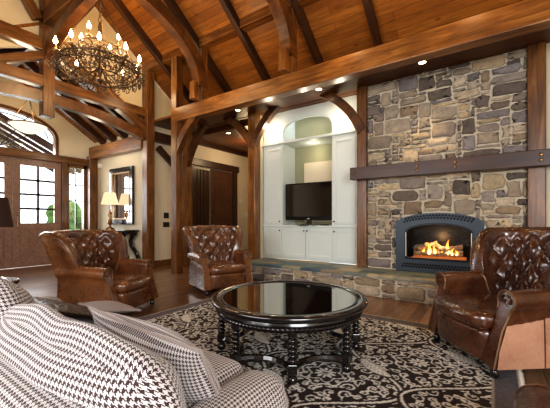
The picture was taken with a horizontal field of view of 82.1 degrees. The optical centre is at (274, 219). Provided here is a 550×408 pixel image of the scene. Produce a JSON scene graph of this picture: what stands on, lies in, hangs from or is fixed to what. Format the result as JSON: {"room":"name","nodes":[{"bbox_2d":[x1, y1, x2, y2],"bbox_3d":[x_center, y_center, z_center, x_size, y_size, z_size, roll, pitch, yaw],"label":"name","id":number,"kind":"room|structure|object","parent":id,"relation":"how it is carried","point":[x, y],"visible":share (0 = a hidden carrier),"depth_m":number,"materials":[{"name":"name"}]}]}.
{"room":"living room","nodes":[
{"label":"living room","id":0,"kind":"room"},
{"bbox_2d":[0,77,93,158],"bbox_3d":[-6.712,-1.325,7.650,0.120,5.050,4.460,0,0,34],"label":"wall","id":1,"kind":"structure","parent":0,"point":[72,142],"depth_m":8.75,"materials":[{"name":"beige paint"}]},
{"bbox_2d":[0,155,11,268],"bbox_3d":[-6.855,-0.190,7.423,0.060,2.780,1.083,0,0,34],"label":"door","id":2,"kind":"structure","parent":1,"relation":"attached to","point":[5,232],"depth_m":7.76,"materials":[{"name":"brown wood"}]},
{"bbox_2d":[0,104,58,154],"bbox_3d":[-6.684,-2.285,7.655,0.160,1.030,2.500,0,0,34],"label":"window","id":3,"kind":"structure","parent":1,"relation":"attached to","point":[50,129],"depth_m":8.13,"materials":[{"name":"white wood"}]},
{"bbox_2d":[12,157,60,267],"bbox_3d":[-6.210,-0.190,8.292,0.142,2.780,1.073,0,0,34],"label":"door","id":4,"kind":"structure","parent":1,"relation":"attached to","point":[28,250],"depth_m":8.20,"materials":[{"name":"brown wood"}]},
{"bbox_2d":[0,146,86,165],"bbox_3d":[-6.634,-1.670,7.693,0.200,0.200,4.000,0,0,34],"label":"timber beam","id":5,"kind":"structure","parent":1,"relation":"attached to","point":[4,151],"depth_m":8.28,"materials":[{"name":"brown wood"}]},
{"bbox_2d":[61,163,67,229],"bbox_3d":[-5.877,-0.190,8.799,0.160,2.780,0.140,0,0,34],"label":"trim","id":6,"kind":"structure","parent":5,"relation":"attached to","point":[64,166],"depth_m":8.74,"materials":[{"name":"brown wood"}]},
{"bbox_2d":[68,164,85,229],"bbox_3d":[-5.712,-0.185,9.074,0.120,2.770,0.520,0,0,34],"label":"window","id":7,"kind":"structure","parent":1,"relation":"attached to","point":[75,167],"depth_m":9.20,"materials":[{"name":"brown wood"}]},
{"bbox_2d":[14,22,122,142],"bbox_3d":[-5.590,-2.999,6.881,2.800,1.626,4.855,0,0,34],"label":"ceiling","id":8,"kind":"structure","parent":0,"point":[36,63],"depth_m":8.39,"materials":[{"name":"brown wood"}]},
{"bbox_2d":[0,48,22,53],"bbox_3d":[-5.840,-2.924,5.720,0.120,1.576,2.278,0,0,34],"label":"beam","id":9,"kind":"structure","parent":8,"relation":"attached to","point":[3,50],"depth_m":6.36,"materials":[{"name":"brown wood"}]},
{"bbox_2d":[18,65,106,144],"bbox_3d":[-5.505,-2.924,8.156,0.120,1.576,2.278,0,0,34],"label":"beam","id":10,"kind":"structure","parent":8,"relation":"attached to","point":[71,115],"depth_m":8.56,"materials":[{"name":"brown wood"}]},
{"bbox_2d":[22,62,116,141],"bbox_3d":[-5.051,-2.924,7.846,0.120,1.576,2.278,0,0,34],"label":"beam","id":11,"kind":"structure","parent":8,"relation":"attached to","point":[32,67],"depth_m":8.24,"materials":[{"name":"brown wood"}]},
{"bbox_2d":[8,68,48,133],"bbox_3d":[-5.548,-2.685,7.120,0.724,1.470,0.724,0,0,34],"label":"pendant light","id":12,"kind":"object","parent":11,"relation":"hanging from","point":[25,126],"visible":0.96,"depth_m":6.97,"materials":[{"name":"white glass"}]},
{"bbox_2d":[37,61,127,138],"bbox_3d":[-4.597,-2.924,7.535,0.120,1.576,2.278,0,0,34],"label":"beam","id":13,"kind":"structure","parent":8,"relation":"attached to","point":[123,135],"depth_m":7.71,"materials":[{"name":"brown wood"}]},
{"bbox_2d":[62,67,128,122],"bbox_3d":[-4.143,-2.924,7.224,0.120,1.576,2.278,0,0,34],"label":"beam","id":14,"kind":"structure","parent":8,"relation":"attached to","point":[113,112],"depth_m":7.55,"materials":[{"name":"brown wood"}]},
{"bbox_2d":[94,134,141,258],"bbox_3d":[-4.260,-1.300,8.735,2.700,5.000,0.100,0,0,34],"label":"wall","id":15,"kind":"structure","parent":0,"point":[135,158],"depth_m":8.52,"materials":[{"name":"beige paint"}]},
{"bbox_2d":[109,165,133,224],"bbox_3d":[-4.164,-0.650,8.556,1.140,1.540,0.075,0,0,34],"label":"wall mirror","id":16,"kind":"object","parent":15,"relation":"attached to","point":[121,180],"visible":0.91,"depth_m":8.51,"materials":[{"name":"black paint"}]},
{"bbox_2d":[0,0,247,260],"bbox_3d":[-3.380,-2.080,7.720,0.100,6.560,10.280,0,0,34],"label":"wall","id":17,"kind":"structure","parent":0,"point":[162,169],"depth_m":8.17,"materials":[{"name":"beige paint"}]},
{"bbox_2d":[0,48,33,76],"bbox_3d":[-5.528,-3.550,6.839,2.650,0.200,0.160,0,0,34],"label":"timber beam","id":18,"kind":"structure","parent":17,"relation":"attached to","point":[24,49],"depth_m":6.53,"materials":[{"name":"brown wood"}]},
{"bbox_2d":[154,131,170,145],"bbox_3d":[-2.812,-2.100,8.319,0.180,0.240,0.950,0,0,34],"label":"timber beam","id":19,"kind":"structure","parent":17,"relation":"attached to","point":[161,138],"depth_m":8.07,"materials":[{"name":"brown wood"}]},
{"bbox_2d":[154,259,170,266],"bbox_3d":[-2.784,1.120,8.475,0.030,0.160,1.120,0,0,34],"label":"baseboard","id":20,"kind":"structure","parent":17,"relation":"attached to","point":[157,263],"depth_m":8.23,"materials":[{"name":"brown wood"}]},
{"bbox_2d":[155,145,170,166],"bbox_3d":[-2.767,-1.550,8.348,0.120,0.699,0.828,0,0,34],"label":"timber beam","id":21,"kind":"structure","parent":17,"relation":"attached to","point":[159,149],"depth_m":8.15,"materials":[{"name":"brown wood"}]},
{"bbox_2d":[163,222,168,226],"bbox_3d":[-2.876,0.120,8.356,0.012,0.130,0.190,0,0,34],"label":"light switch","id":22,"kind":"object","parent":17,"relation":"attached to","point":[165,224],"visible":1,"depth_m":8.34,"materials":[{"name":"black plastic"}]},
{"bbox_2d":[192,158,238,225],"bbox_3d":[-1.848,-0.290,9.779,0.100,2.980,2.150,0,0,34],"label":"door","id":23,"kind":"structure","parent":17,"relation":"in","point":[214,192],"depth_m":9.74,"materials":[{"name":"brown wood"}]},
{"bbox_2d":[199,141,247,157],"bbox_3d":[-1.447,-2.260,10.383,0.080,0.120,3.500,0,0,34],"label":"trim","id":24,"kind":"structure","parent":17,"relation":"attached to","point":[201,143],"depth_m":10.00,"materials":[{"name":"brown wood"}]},
{"bbox_2d":[192,122,247,153],"bbox_3d":[-0.309,-2.395,9.683,2.750,0.150,3.570,0,0,34],"label":"ceiling","id":25,"kind":"structure","parent":0,"point":[235,141],"depth_m":9.00,"materials":[{"name":"brown wood"}]},
{"bbox_2d":[192,91,356,130],"bbox_3d":[1.398,-2.750,6.024,9.700,0.700,0.080,0,0,34],"label":"ceiling","id":26,"kind":"structure","parent":0,"point":[353,92],"depth_m":6.68,"materials":[{"name":"brown wood"}]},
{"bbox_2d":[0,261,549,385],"bbox_3d":[-0.181,1.250,4.426,14.300,0.100,12.100,0,0,34],"label":"floor","id":27,"kind":"structure","parent":0,"point":[174,290],"depth_m":4.89,"materials":[{"name":"brown wood"}]},
{"bbox_2d":[2,277,19,283],"bbox_3d":[-2.819,0.900,3.069,0.540,0.600,0.540,0,0,34],"label":"side table","id":28,"kind":"object","parent":27,"relation":"on","point":[15,280],"visible":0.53,"depth_m":3.19,"materials":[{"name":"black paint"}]},
{"bbox_2d":[0,197,13,226],"bbox_3d":[-2.819,0.190,3.069,0.440,0.820,0.440,0,0,34],"label":"table lamp","id":29,"kind":"object","parent":28,"relation":"on","point":[6,220],"visible":1,"depth_m":3.08,"materials":[{"name":"brown fabric"}]},
{"bbox_2d":[86,156,96,229],"bbox_3d":[-5.377,-0.325,9.281,0.220,3.050,0.220,0,0,34],"label":"pillar","id":30,"kind":"structure","parent":27,"relation":"on","point":[91,168],"depth_m":9.21,"materials":[{"name":"brown wood"}]},
{"bbox_2d":[89,136,141,159],"bbox_3d":[-4.309,-1.940,8.574,2.600,0.340,0.200,0,0,34],"label":"timber beam","id":31,"kind":"structure","parent":30,"relation":"on","point":[132,144],"depth_m":8.41,"materials":[{"name":"brown wood"}]},
{"bbox_2d":[39,230,158,308],"bbox_3d":[-2.300,0.668,4.221,1.256,1.065,1.161,0,0,11],"label":"wingback armchair","id":32,"kind":"object","parent":27,"relation":"on","point":[88,265],"visible":0.96,"depth_m":3.89,"materials":[{"name":"leather"}]},
{"bbox_2d":[113,273,153,292],"bbox_3d":[-2.095,0.821,4.183,0.833,0.190,0.683,0,0,11],"label":"seat cushion","id":33,"kind":"object","parent":32,"relation":"on","point":[122,282],"depth_m":4.02,"materials":[{"name":"leather"}]},
{"bbox_2d":[97,229,140,258],"bbox_3d":[-4.126,0.753,8.267,1.566,1.006,0.424,0,0,34],"label":"console table","id":34,"kind":"object","parent":27,"relation":"on","point":[133,233],"visible":0.2,"depth_m":8.02,"materials":[{"name":"black paint"}]},
{"bbox_2d":[101,192,118,228],"bbox_3d":[-4.416,-0.240,8.454,0.435,0.980,0.435,0,0,34],"label":"table lamp","id":35,"kind":"object","parent":34,"relation":"on","point":[109,198],"visible":0.98,"depth_m":8.36,"materials":[{"name":"beige fabric"}]},
{"bbox_2d":[142,70,153,268],"bbox_3d":[-3.132,-1.300,7.816,0.210,5.000,0.210,0,0,34],"label":"pillar","id":36,"kind":"structure","parent":27,"relation":"on","point":[148,89],"depth_m":7.75,"materials":[{"name":"brown wood"}]},
{"bbox_2d":[0,80,145,140],"bbox_3d":[-4.352,-2.170,6.034,0.160,0.500,4.310,0,0,34],"label":"arch","id":37,"kind":"object","parent":36,"relation":"attached to","point":[14,90],"visible":0.94,"depth_m":6.37,"materials":[{"name":"brown wood"}]},
{"bbox_2d":[171,56,182,273],"bbox_3d":[-2.214,-1.220,7.139,0.190,4.840,0.190,0,0,34],"label":"pillar","id":38,"kind":"structure","parent":27,"relation":"on","point":[176,62],"depth_m":7.06,"materials":[{"name":"brown wood"}]},
{"bbox_2d":[177,117,200,153],"bbox_3d":[-1.936,-1.863,6.925,0.819,0.887,0.130,0,0,34],"label":"brace","id":39,"kind":"object","parent":38,"relation":"attached to","point":[189,125],"visible":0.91,"depth_m":6.90,"materials":[{"name":"brown wood"}]},
{"bbox_2d":[171,0,549,123],"bbox_3d":[1.239,-2.335,4.775,8.550,0.310,0.200,0,0,34],"label":"timber beam","id":40,"kind":"structure","parent":38,"relation":"attached to","point":[524,17],"depth_m":4.41,"materials":[{"name":"brown wood"}]},
{"bbox_2d":[190,80,198,100],"bbox_3d":[-1.672,-2.675,6.550,0.130,0.370,0.150,0,0,34],"label":"pillar","id":41,"kind":"structure","parent":40,"relation":"on","point":[194,87],"depth_m":6.49,"materials":[{"name":"brown wood"}]},
{"bbox_2d":[134,0,207,88],"bbox_3d":[-2.768,-3.480,4.949,0.200,1.360,4.440,0,0,34],"label":"arch","id":42,"kind":"object","parent":41,"relation":"on","point":[157,9],"visible":0.96,"depth_m":6.20,"materials":[{"name":"brown wood"}]},
{"bbox_2d":[198,46,207,100],"bbox_3d":[-1.548,-3.075,6.732,0.160,1.170,0.160,0,0,34],"label":"pillar","id":43,"kind":"structure","parent":40,"relation":"on","point":[203,92],"depth_m":6.67,"materials":[{"name":"brown wood"}]},
{"bbox_2d":[279,47,288,73],"bbox_3d":[0.152,-2.675,5.301,0.130,0.370,0.150,0,0,34],"label":"pillar","id":44,"kind":"structure","parent":40,"relation":"on","point":[283,52],"depth_m":5.24,"materials":[{"name":"brown wood"}]},
{"bbox_2d":[266,0,297,58],"bbox_3d":[-0.944,-3.480,3.701,0.200,1.360,4.440,0,0,34],"label":"arch","id":45,"kind":"object","parent":44,"relation":"on","point":[280,10],"visible":0.88,"depth_m":5.25,"materials":[{"name":"brown wood"}]},
{"bbox_2d":[285,6,296,73],"bbox_3d":[0.276,-3.075,5.483,0.160,1.170,0.160,0,0,34],"label":"pillar","id":46,"kind":"structure","parent":40,"relation":"on","point":[292,60],"depth_m":5.41,"materials":[{"name":"brown wood"}]},
{"bbox_2d":[183,132,191,264],"bbox_3d":[-2.353,-0.605,8.459,0.200,3.610,0.200,0,0,34],"label":"pillar","id":47,"kind":"structure","parent":27,"relation":"on","point":[187,171],"depth_m":8.37,"materials":[{"name":"brown wood"}]},
{"bbox_2d":[187,124,207,166],"bbox_3d":[-2.074,-1.919,8.231,0.824,1.138,0.130,0,0,34],"label":"brace","id":48,"kind":"object","parent":47,"relation":"attached to","point":[201,129],"visible":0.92,"depth_m":8.20,"materials":[{"name":"brown wood"}]},
{"bbox_2d":[182,225,252,295],"bbox_3d":[-1.010,0.649,5.583,1.118,1.103,1.129,0,0,-34],"label":"wingback armchair","id":49,"kind":"object","parent":27,"relation":"on","point":[216,256],"visible":0.98,"depth_m":5.43,"materials":[{"name":"leather"}]},
{"bbox_2d":[208,260,245,274],"bbox_3d":[-0.904,0.807,5.429,0.658,0.196,0.748,0,0,-34],"label":"seat cushion","id":50,"kind":"object","parent":49,"relation":"on","point":[223,267],"depth_m":5.17,"materials":[{"name":"leather"}]},
{"bbox_2d":[248,112,259,259],"bbox_3d":[-0.474,-0.605,7.184,0.210,3.610,0.210,0,0,34],"label":"pillar","id":51,"kind":"structure","parent":27,"relation":"on","point":[253,118],"depth_m":7.09,"materials":[{"name":"brown wood"}]},
{"bbox_2d":[223,117,251,146],"bbox_3d":[-0.842,-2.083,7.363,0.891,0.865,0.130,0,0,34],"label":"brace","id":52,"kind":"object","parent":51,"relation":"attached to","point":[235,123],"visible":0.82,"depth_m":7.27,"materials":[{"name":"brown wood"}]},
{"bbox_2d":[249,106,280,150],"bbox_3d":[-0.230,-2.024,6.944,0.786,0.948,0.130,0,0,34],"label":"brace","id":53,"kind":"object","parent":51,"relation":"attached to","point":[271,112],"visible":0.94,"depth_m":6.93,"materials":[{"name":"brown wood"}]},
{"bbox_2d":[137,298,524,407],"bbox_3d":[-0.077,1.192,2.821,3.745,0.013,3.368,0,0,34],"label":"area rug","id":54,"kind":"object","parent":27,"relation":"on","point":[397,363],"visible":0.37,"depth_m":2.54,"materials":[{"name":"black carpet"}]},
{"bbox_2d":[0,277,286,407],"bbox_3d":[-1.206,0.721,1.743,2.518,0.931,0.977,0,0,34],"label":"sofa","id":55,"kind":"object","parent":54,"relation":"on","point":[49,358],"visible":0.91,"depth_m":1.03,"materials":[{"name":"fabric"}]},
{"bbox_2d":[0,277,35,318],"bbox_3d":[-1.743,0.543,1.879,1.190,0.574,0.430,0,0,34],"label":"cushion","id":56,"kind":"object","parent":55,"relation":"on","point":[11,294],"depth_m":1.57,"materials":[{"name":"fabric"}]},
{"bbox_2d":[33,297,92,318],"bbox_3d":[-1.507,0.610,2.213,0.807,0.165,0.385,0,0,32],"label":"throw pillow","id":57,"kind":"object","parent":55,"relation":"on","point":[68,309],"visible":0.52,"depth_m":2.02,"materials":[{"name":"fabric"}]},
{"bbox_2d":[64,315,93,324],"bbox_3d":[-1.577,0.775,2.122,0.996,0.230,0.760,0,0,34],"label":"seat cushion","id":58,"kind":"object","parent":55,"relation":"on","point":[88,320],"depth_m":2.13,"materials":[{"name":"white fabric"}]},
{"bbox_2d":[0,304,186,407],"bbox_3d":[-0.785,0.612,1.260,1.250,0.512,0.404,0,0,34],"label":"cushion","id":59,"kind":"object","parent":55,"relation":"on","point":[67,362],"depth_m":0.98,"materials":[{"name":"fabric"}]},
{"bbox_2d":[78,301,141,313],"bbox_3d":[-1.207,0.636,2.309,0.351,0.096,0.286,0,0,34],"label":"throw pillow","id":60,"kind":"object","parent":55,"relation":"on","point":[116,307],"visible":0.85,"depth_m":2.23,"materials":[{"name":"grey fabric"}]},
{"bbox_2d":[88,306,220,404],"bbox_3d":[-0.571,0.630,1.466,0.899,0.360,0.262,0,0,39],"label":"throw pillow","id":61,"kind":"object","parent":55,"relation":"on","point":[198,378],"visible":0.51,"depth_m":1.24,"materials":[{"name":"fabric"}]},
{"bbox_2d":[186,347,242,407],"bbox_3d":[-0.748,0.775,1.554,1.046,0.230,0.760,0,0,34],"label":"seat cushion","id":62,"kind":"object","parent":55,"relation":"on","point":[226,369],"depth_m":1.50,"materials":[{"name":"fabric"}]},
{"bbox_2d":[211,280,367,384],"bbox_3d":[0.125,0.933,2.900,1.400,0.506,1.400,0,0,34],"label":"coffee table","id":63,"kind":"object","parent":54,"relation":"on","point":[292,308],"visible":1,"depth_m":2.48,"materials":[{"name":"black paint"}]},
{"bbox_2d":[427,227,549,378],"bbox_3d":[2.062,0.625,2.776,1.150,1.124,1.118,0,0,-5],"label":"wingback armchair","id":64,"kind":"object","parent":54,"relation":"on","point":[496,312],"visible":1,"depth_m":2.73,"materials":[{"name":"leather"}]},
{"bbox_2d":[435,294,497,329],"bbox_3d":[1.872,0.786,2.759,0.762,0.200,0.658,0,0,-5],"label":"seat cushion","id":65,"kind":"object","parent":64,"relation":"on","point":[463,311],"depth_m":2.63,"materials":[{"name":"leather"}]},
{"bbox_2d":[251,257,435,303],"bbox_3d":[1.955,1.026,5.200,5.950,0.348,0.950,0,0,34],"label":"hearth","id":66,"kind":"object","parent":27,"relation":"on","point":[420,287],"visible":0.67,"depth_m":5.21,"materials":[{"name":"stone"}]},
{"bbox_2d":[263,95,356,264],"bbox_3d":[0.842,-0.772,6.867,2.310,3.255,0.635,0,0,34],"label":"media cabinet","id":67,"kind":"object","parent":66,"relation":"on","point":[316,142],"visible":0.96,"depth_m":6.89,"materials":[{"name":"paint"}]},
{"bbox_2d":[263,129,355,148],"bbox_3d":[0.841,-1.708,6.866,2.310,0.055,0.620,0,0,34],"label":"shelf","id":68,"kind":"object","parent":67,"relation":"attached to","point":[323,140],"depth_m":6.85,"materials":[{"name":"paint"}]},
{"bbox_2d":[263,225,356,227],"bbox_3d":[0.845,0.133,6.872,2.310,0.035,0.605,0,0,34],"label":"countertop","id":69,"kind":"structure","parent":67,"relation":"on","point":[331,226],"depth_m":6.64,"materials":[{"name":"paint"}]},
{"bbox_2d":[286,181,331,225],"bbox_3d":[0.721,-0.343,6.772,1.050,0.914,0.520,0,0,10],"label":"television","id":70,"kind":"object","parent":69,"relation":"on","point":[310,201],"visible":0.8,"depth_m":6.72,"materials":[{"name":"black plastic"}]},
{"bbox_2d":[357,85,367,267],"bbox_3d":[1.605,-0.605,5.761,0.180,3.610,0.180,0,0,34],"label":"pillar","id":71,"kind":"structure","parent":27,"relation":"on","point":[362,97],"depth_m":5.68,"materials":[{"name":"brown wood"}]},
{"bbox_2d":[320,92,364,133],"bbox_3d":[1.258,-2.028,5.926,0.879,0.957,0.130,0,0,34],"label":"brace","id":72,"kind":"object","parent":71,"relation":"attached to","point":[332,97],"visible":0.88,"depth_m":5.81,"materials":[{"name":"brown wood"}]},
{"bbox_2d":[513,384,549,407],"bbox_3d":[1.254,0.965,1.105,0.664,0.470,0.680,0,0,34],"label":"leather ottoman","id":73,"kind":"object","parent":27,"relation":"on","point":[528,395],"visible":1,"depth_m":1.36,"materials":[{"name":"brown leather"}]},
{"bbox_2d":[527,41,545,226],"bbox_3d":[3.619,-0.605,4.382,0.200,3.610,0.200,0,0,34],"label":"pillar","id":74,"kind":"structure","parent":27,"relation":"on","point":[536,53],"depth_m":4.30,"materials":[{"name":"brown wood"}]},
{"bbox_2d":[260,115,305,260],"bbox_3d":[0.673,-0.600,8.780,0.090,3.600,3.750,0,0,34],"label":"wall","id":75,"kind":"structure","parent":0,"point":[262,138],"depth_m":7.30,"materials":[{"name":"beige paint"}]},
{"bbox_2d":[95,0,523,105],"bbox_3d":[1.277,-4.150,4.167,11.600,2.381,3.279,0,0,34],"label":"ceiling","id":76,"kind":"structure","parent":0,"point":[340,28],"depth_m":5.97,"materials":[{"name":"brown wood"}]},
{"bbox_2d":[45,0,146,95],"bbox_3d":[-2.727,-2.934,4.916,1.368,1.627,1.350,0,0,-27],"label":"chandelier","id":77,"kind":"object","parent":76,"relation":"hanging from","point":[100,65],"visible":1,"depth_m":4.79,"materials":[{"name":"metal"}]},
{"bbox_2d":[52,35,57,50],"bbox_3d":[-3.128,-2.515,4.503,0.084,0.230,0.084,0,0,34],"label":"candle","id":78,"kind":"object","parent":77,"relation":"on","point":[55,40],"depth_m":4.49,"materials":[{"name":"white glass"}]},
{"bbox_2d":[67,30,73,45],"bbox_3d":[-2.805,-2.515,4.346,0.084,0.230,0.084,0,0,34],"label":"candle","id":79,"kind":"object","parent":77,"relation":"on","point":[70,42],"depth_m":4.33,"materials":[{"name":"white glass"}]},
{"bbox_2d":[86,22,91,36],"bbox_3d":[-2.727,-2.805,4.631,0.084,0.230,0.084,0,0,34],"label":"candle","id":80,"kind":"object","parent":77,"relation":"on","point":[88,33],"depth_m":4.62,"materials":[{"name":"white glass"}]},
{"bbox_2d":[96,32,102,47],"bbox_3d":[-2.453,-2.515,4.410,0.084,0.230,0.084,0,0,34],"label":"candle","id":81,"kind":"object","parent":77,"relation":"on","point":[98,45],"depth_m":4.40,"materials":[{"name":"white glass"}]},
{"bbox_2d":[116,34,120,47],"bbox_3d":[-2.437,-2.805,4.921,0.084,0.230,0.084,0,0,34],"label":"candle","id":82,"kind":"object","parent":77,"relation":"on","point":[118,45],"depth_m":4.91,"materials":[{"name":"white glass"}]},
{"bbox_2d":[123,42,128,57],"bbox_3d":[-2.204,-2.515,4.669,0.084,0.230,0.084,0,0,34],"label":"candle","id":83,"kind":"object","parent":77,"relation":"on","point":[126,55],"depth_m":4.65,"materials":[{"name":"white glass"}]},
{"bbox_2d":[137,55,141,68],"bbox_3d":[-2.156,-2.515,5.024,0.084,0.230,0.084,0,0,34],"label":"candle","id":84,"kind":"object","parent":77,"relation":"on","point":[139,58],"depth_m":5.01,"materials":[{"name":"white glass"}]},
{"bbox_2d":[110,0,196,103],"bbox_3d":[-2.929,-4.070,6.962,0.110,2.389,3.230,0,0,34],"label":"beam","id":85,"kind":"structure","parent":76,"relation":"attached to","point":[119,5],"depth_m":6.97,"materials":[{"name":"brown wood"}]},
{"bbox_2d":[163,0,231,92],"bbox_3d":[-1.914,-4.070,6.267,0.110,2.389,3.230,0,0,34],"label":"beam","id":86,"kind":"structure","parent":76,"relation":"attached to","point":[172,5],"depth_m":6.56,"materials":[{"name":"brown wood"}]},
{"bbox_2d":[142,0,317,71],"bbox_3d":[0.776,-3.750,5.116,9.700,0.200,0.180,0,0,34],"label":"timber beam","id":87,"kind":"structure","parent":76,"relation":"attached to","point":[264,15],"depth_m":6.25,"materials":[{"name":"brown wood"}]},
{"bbox_2d":[218,0,270,80],"bbox_3d":[-0.990,-4.070,5.635,0.110,2.389,3.230,0,0,34],"label":"beam","id":88,"kind":"structure","parent":76,"relation":"attached to","point":[226,5],"depth_m":6.17,"materials":[{"name":"brown wood"}]},
{"bbox_2d":[289,0,323,64],"bbox_3d":[0.050,-4.070,4.923,0.110,2.389,3.230,0,0,34],"label":"beam","id":89,"kind":"structure","parent":76,"relation":"attached to","point":[299,12],"depth_m":5.65,"materials":[{"name":"brown wood"}]},
{"bbox_2d":[362,0,381,46],"bbox_3d":[0.974,-4.070,4.290,0.110,2.389,3.230,0,0,34],"label":"beam","id":90,"kind":"structure","parent":76,"relation":"attached to","point":[368,6],"depth_m":5.16,"materials":[{"name":"brown wood"}]},
{"bbox_2d":[153,28,549,133],"bbox_3d":[1.192,-2.435,5.723,9.700,0.050,1.310,0,0,34],"label":"ceiling","id":91,"kind":"structure","parent":0,"point":[520,42],"depth_m":5.38,"materials":[{"name":"brown wood"}]},
{"bbox_2d":[417,60,427,64],"bbox_3d":[2.248,-2.404,4.823,0.150,0.012,0.150,0,0,34],"label":"recessed light","id":92,"kind":"object","parent":91,"relation":"in","point":[426,61],"visible":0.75,"depth_m":4.83,"materials":[{"name":"white glass"}]},
{"bbox_2d":[367,49,526,267],"bbox_3d":[2.584,-0.786,5.039,2.278,3.254,0.056,0,0,34],"label":"wall","id":93,"kind":"structure","parent":0,"point":[493,181],"depth_m":4.95,"materials":[{"name":"stone"}]},
{"bbox_2d":[396,213,484,272],"bbox_3d":[2.682,0.366,5.173,1.260,0.963,0.433,0,0,34],"label":"fireplace insert","id":94,"kind":"object","parent":93,"relation":"in","point":[459,229],"visible":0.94,"depth_m":5.18,"materials":[{"name":"metal"}]},
{"bbox_2d":[413,240,466,259],"bbox_3d":[2.682,0.475,5.199,0.788,0.330,0.290,0,0,34],"label":"fire","id":95,"kind":"object","parent":94,"relation":"in","point":[443,252],"visible":1,"depth_m":5.11,"materials":[{"name":"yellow wood"}]},
{"bbox_2d":[350,149,549,180],"bbox_3d":[2.889,-0.820,4.645,3.680,0.215,0.190,0,0,34],"label":"mantel","id":96,"kind":"object","parent":93,"relation":"attached to","point":[531,158],"visible":1,"depth_m":4.68,"materials":[{"name":"brown wood"}]},
{"bbox_3d":[-1.112,-3.466,0.677,11.600,0.050,6.346,0,36,34],"label":"ceiling","id":97,"kind":"structure","parent":0,"visible":0},
{"bbox_2d":[39,0,54,118],"bbox_3d":[-4.352,-3.605,6.034,0.200,3.290,0.200,0,0,34],"label":"timber beam","id":98,"kind":"structure","parent":97,"relation":"attached to","point":[47,106],"depth_m":5.95,"materials":[{"name":"brown wood"}]},
{"bbox_2d":[0,20,42,50],"bbox_3d":[-4.810,-3.300,5.366,0.180,0.240,1.420,0,0,34],"label":"timber beam","id":99,"kind":"structure","parent":98,"relation":"attached to","point":[9,32],"depth_m":5.63,"materials":[{"name":"brown wood"}]},
{"bbox_2d":[0,50,42,63],"bbox_3d":[-4.993,-2.530,5.098,0.180,1.253,2.128,0,0,34],"label":"timber beam","id":100,"kind":"structure","parent":98,"relation":"attached to","point":[27,56],"depth_m":5.64,"materials":[{"name":"brown wood"}]},
{"bbox_2d":[21,0,41,20],"bbox_3d":[-4.606,-4.250,5.663,0.140,1.073,0.728,0,0,34],"label":"timber beam","id":101,"kind":"structure","parent":98,"relation":"attached to","point":[30,6],"depth_m":5.80,"materials":[{"name":"brown wood"}]},
{"bbox_2d":[41,0,72,26],"bbox_3d":[-0.392,-3.800,3.322,9.600,0.260,0.200,0,0,34],"label":"timber beam","id":102,"kind":"structure","parent":98,"relation":"attached to","point":[55,9],"depth_m":5.69,"materials":[{"name":"brown wood"}]},
{"bbox_2d":[44,0,97,66],"bbox_3d":[-3.403,-3.330,5.384,2.500,0.820,0.160,0,0,34],"label":"arch","id":103,"kind":"object","parent":98,"relation":"attached to","point":[77,9],"visible":0.69,"depth_m":5.49,"materials":[{"name":"brown wood"}]},
{"bbox_2d":[0,62,146,117],"bbox_3d":[-4.363,-2.610,6.018,0.180,0.200,4.200,0,0,34],"label":"timber beam","id":104,"kind":"structure","parent":98,"relation":"attached to","point":[8,71],"depth_m":6.30,"materials":[{"name":"brown wood"}]},
{"bbox_2d":[60,48,146,132],"bbox_3d":[-3.708,-2.740,6.975,0.180,1.325,2.168,0,0,34],"label":"timber beam","id":105,"kind":"structure","parent":98,"relation":"attached to","point":[132,118],"depth_m":7.22,"materials":[{"name":"brown wood"}]},
{"label":"outside","id":106,"kind":"structure","parent":0,"visible":0},
{"bbox_3d":[-18.335,1.410,17.402,30.080,0.180,36.000,0,0,34],"label":"lawn","id":107,"kind":"structure","parent":106,"visible":0},
{"bbox_2d":[45,201,81,229],"bbox_3d":[-8.323,0.227,12.897,1.485,2.049,1.622,0,0,13],"label":"shrub","id":108,"kind":"object","parent":107,"relation":"on","point":[49,213],"visible":0.3,"depth_m":12.54,"materials":[{"name":"green plant"}]},
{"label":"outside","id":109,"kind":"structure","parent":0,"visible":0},
{"bbox_2d":[0,113,81,169],"bbox_3d":[-6.804,-2.450,8.294,0.120,1.970,3.680,0,0,34],"label":"beam","id":110,"kind":"structure","parent":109,"point":[35,138],"depth_m":8.58,"materials":[{"name":"brown wood"}]},
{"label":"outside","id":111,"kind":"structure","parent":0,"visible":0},
{"bbox_2d":[0,123,81,173],"bbox_3d":[-7.150,-2.450,8.532,0.120,1.970,3.680,0,0,34],"label":"beam","id":112,"kind":"structure","parent":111,"point":[2,126],"depth_m":8.82,"materials":[{"name":"brown wood"}]},
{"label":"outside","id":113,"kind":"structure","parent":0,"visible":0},
{"bbox_2d":[0,128,74,174],"bbox_3d":[-7.497,-2.450,8.769,0.120,1.970,3.680,0,0,34],"label":"beam","id":114,"kind":"structure","parent":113,"point":[4,133],"depth_m":9.05,"materials":[{"name":"brown wood"}]},
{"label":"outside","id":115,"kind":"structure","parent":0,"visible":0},
{"bbox_2d":[0,134,69,173],"bbox_3d":[-7.843,-2.450,9.006,0.120,1.970,3.680,0,0,34],"label":"beam","id":116,"kind":"structure","parent":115,"point":[2,137],"depth_m":9.24,"materials":[{"name":"brown wood"}]},
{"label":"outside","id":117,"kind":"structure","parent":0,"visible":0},
{"bbox_2d":[0,139,53,172],"bbox_3d":[-8.190,-2.450,9.244,0.120,1.970,3.680,0,0,34],"label":"beam","id":118,"kind":"structure","parent":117,"point":[8,145],"depth_m":9.49,"materials":[{"name":"brown wood"}]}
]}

